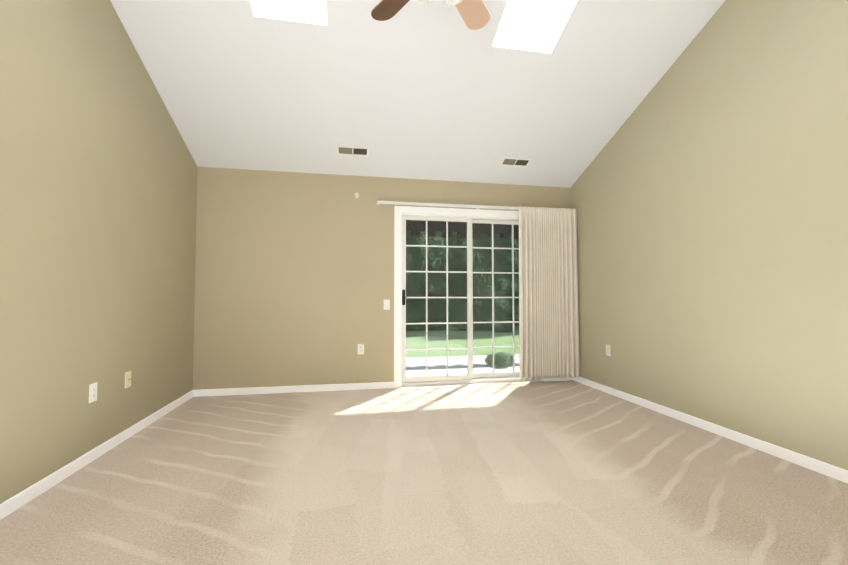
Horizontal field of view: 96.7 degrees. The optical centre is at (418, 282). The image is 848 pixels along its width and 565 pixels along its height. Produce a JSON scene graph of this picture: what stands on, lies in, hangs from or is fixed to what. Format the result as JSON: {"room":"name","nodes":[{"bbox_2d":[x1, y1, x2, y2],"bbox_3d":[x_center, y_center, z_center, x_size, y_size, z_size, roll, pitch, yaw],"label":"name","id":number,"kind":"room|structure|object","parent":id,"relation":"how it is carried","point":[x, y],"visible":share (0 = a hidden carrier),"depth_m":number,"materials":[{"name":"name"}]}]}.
{"room":"empty living room","nodes":[
{"label":"empty living room","id":0,"kind":"room"},
{"bbox_2d":[0,0,196,503],"bbox_3d":[-1.930,-1.300,1.267,0.150,4.894,5.840,0,-2,-10],"label":"wall","id":1,"kind":"structure","parent":0,"point":[98,187],"depth_m":2.30,"materials":[{"name":"paint"}]},
{"bbox_2d":[89,382,97,402],"bbox_3d":[-2.069,0.700,2.397,0.009,0.116,0.072,0,-2,-10],"label":"electrical outlet","id":2,"kind":"object","parent":1,"relation":"attached to","point":[93,392],"visible":1,"depth_m":2.39,"materials":[{"name":"white plastic"}]},
{"bbox_2d":[0,390,195,519],"bbox_3d":[-1.848,1.050,1.195,0.017,0.071,5.540,0,-2,-10],"label":"baseboard","id":3,"kind":"structure","parent":1,"relation":"attached to","point":[19,500],"depth_m":2.26,"materials":[{"name":"white wood"}]},
{"bbox_2d":[125,371,130,388],"bbox_3d":[-2.134,0.714,2.773,0.017,0.116,0.072,0,-2,-10],"label":"outlet","id":4,"kind":"object","parent":1,"relation":"attached to","point":[127,379],"visible":1,"depth_m":2.76,"materials":[{"name":"beige plastic"}]},
{"bbox_2d":[193,167,570,389],"bbox_3d":[-0.232,-0.205,4.441,4.645,3.418,0.170,0,-2,-10],"label":"wall","id":5,"kind":"structure","parent":0,"point":[294,278],"depth_m":4.15,"materials":[{"name":"paint"}]},
{"bbox_2d":[196,382,393,396],"bbox_3d":[-1.304,1.157,4.101,2.072,0.071,0.013,0,-2,-10],"label":"baseboard","id":6,"kind":"structure","parent":5,"relation":"attached to","point":[375,385],"depth_m":4.08,"materials":[{"name":"white wood"}]},
{"bbox_2d":[358,344,363,354],"bbox_3d":[-0.654,0.750,4.238,0.072,0.116,0.009,0,-2,-10],"label":"electrical outlet","id":7,"kind":"object","parent":5,"relation":"attached to","point":[360,348],"visible":1,"depth_m":4.24,"materials":[{"name":"white plastic"}]},
{"bbox_2d":[384,300,389,309],"bbox_3d":[-0.368,0.253,4.306,0.072,0.116,0.013,0,-2,-10],"label":"rocker light switch","id":8,"kind":"object","parent":5,"relation":"attached to","point":[386,304],"visible":1,"depth_m":4.30,"materials":[{"name":"white plastic"}]},
{"bbox_2d":[377,201,518,209],"bbox_3d":[0.721,-0.893,4.507,2.437,0.070,0.090,0,-2,-10],"label":"curtain rod","id":9,"kind":"object","parent":5,"relation":"attached to","point":[445,205],"visible":0.62,"depth_m":4.39,"materials":[{"name":"white plastic"}]},
{"bbox_2d":[519,206,579,379],"bbox_3d":[1.555,0.116,4.510,0.776,2.042,0.081,0,-2,-10],"label":"curtain","id":10,"kind":"object","parent":9,"relation":"hanging from","point":[548,316],"visible":1,"depth_m":4.50,"materials":[{"name":"fabric"}]},
{"bbox_2d":[394,206,549,387],"bbox_3d":[0.649,0.165,4.569,1.926,2.088,0.167,0,-2,-10],"label":"sliding glass door","id":11,"kind":"structure","parent":5,"relation":"in","point":[402,214],"depth_m":4.51,"materials":[{"name":"white plastic"}]},
{"bbox_2d":[550,377,571,380],"bbox_3d":[1.754,1.178,4.659,0.292,0.071,0.013,0,-2,-10],"label":"baseboard","id":12,"kind":"structure","parent":5,"relation":"attached to","point":[553,379],"depth_m":4.65,"materials":[{"name":"white wood"}]},
{"bbox_2d":[110,0,724,187],"bbox_3d":[0.271,-2.580,1.773,4.645,2.655,5.953,0,-2,-10],"label":"ceiling","id":13,"kind":"structure","parent":0,"point":[430,89],"depth_m":3.25,"materials":[{"name":"paint"}]},
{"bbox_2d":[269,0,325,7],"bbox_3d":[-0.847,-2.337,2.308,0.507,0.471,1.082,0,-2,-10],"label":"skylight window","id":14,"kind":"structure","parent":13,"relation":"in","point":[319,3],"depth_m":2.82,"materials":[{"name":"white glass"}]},
{"bbox_2d":[336,145,368,156],"bbox_3d":[-0.692,-1.375,3.946,0.335,0.056,0.127,0,-2,-10],"label":"ceiling vent","id":15,"kind":"object","parent":13,"relation":"in","point":[352,150],"visible":1,"depth_m":3.94,"materials":[{"name":"white metal"}]},
{"bbox_2d":[371,0,489,29],"bbox_3d":[0.114,-1.915,2.011,1.170,0.765,1.147,0,-2,-10],"label":"ceiling fan","id":16,"kind":"object","parent":13,"relation":"hanging from","point":[475,14],"visible":1,"depth_m":2.42,"materials":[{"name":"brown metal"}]},
{"bbox_2d":[500,157,531,166],"bbox_3d":[1.095,-1.363,4.271,0.335,0.056,0.127,0,-2,-10],"label":"ceiling vent","id":17,"kind":"object","parent":13,"relation":"in","point":[515,162],"visible":1,"depth_m":4.27,"materials":[{"name":"white metal"}]},
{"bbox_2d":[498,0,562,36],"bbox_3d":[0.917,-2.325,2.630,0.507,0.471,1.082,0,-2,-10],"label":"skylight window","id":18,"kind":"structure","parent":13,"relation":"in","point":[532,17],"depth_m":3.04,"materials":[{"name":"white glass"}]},
{"bbox_2d":[0,380,847,564],"bbox_3d":[0.290,1.128,1.529,4.645,0.060,5.735,0,-2,-10],"label":"floor","id":19,"kind":"structure","parent":0,"point":[569,472],"depth_m":2.02,"materials":[{"name":"carpet"}]},
{"bbox_2d":[570,0,847,469],"bbox_3d":[2.492,-1.270,2.073,0.150,4.894,5.840,0,-2,-10],"label":"wall","id":20,"kind":"structure","parent":0,"point":[709,195],"depth_m":2.73,"materials":[{"name":"paint"}]},
{"bbox_2d":[606,345,610,355],"bbox_3d":[2.036,0.731,4.058,0.009,0.116,0.072,0,-2,-10],"label":"electrical outlet","id":21,"kind":"object","parent":20,"relation":"attached to","point":[608,350],"visible":1,"depth_m":4.05,"materials":[{"name":"white plastic"}]},
{"bbox_2d":[572,377,847,482],"bbox_3d":[2.410,1.079,1.972,0.017,0.071,5.540,0,-2,-10],"label":"baseboard","id":22,"kind":"structure","parent":20,"relation":"attached to","point":[821,467],"depth_m":2.70,"materials":[{"name":"white wood"}]},
{"label":"outside","id":23,"kind":"structure","parent":0,"visible":0},
{"bbox_2d":[406,330,518,357],"bbox_3d":[-5.882,2.675,36.474,90.000,0.300,65.030,0,-2,-10],"label":"lawn","id":24,"kind":"structure","parent":23,"point":[458,336],"depth_m":9.66,"materials":[{"name":"green plant"}]},
{"bbox_2d":[402,354,518,386],"bbox_3d":[0.555,1.335,5.685,6.800,0.108,2.075,0,-2,-10],"label":"patio","id":25,"kind":"structure","parent":24,"relation":"on","point":[435,364],"depth_m":5.76,"materials":[{"name":"white concrete"}]},
{"bbox_2d":[485,352,512,366],"bbox_3d":[1.268,1.175,5.813,0.467,0.216,0.411,0,-2,-10],"label":"shrub","id":26,"kind":"object","parent":25,"relation":"on","point":[499,362],"depth_m":5.71,"materials":[{"name":"green plant"}]},
{"bbox_2d":[406,220,518,239],"bbox_3d":[0.325,0.037,6.995,7.000,2.578,0.190,0,-2,-10],"label":"pergola","id":27,"kind":"object","parent":24,"relation":"on","point":[478,230],"depth_m":7.06,"materials":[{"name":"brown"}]},
{"bbox_2d":[406,231,518,331],"bbox_3d":[0.149,-3.692,15.871,28.623,10.900,9.287,0,-2,-10],"label":"trees","id":28,"kind":"object","parent":24,"relation":"on","point":[453,302],"depth_m":13.08,"materials":[{"name":"green plant"}]}
]}

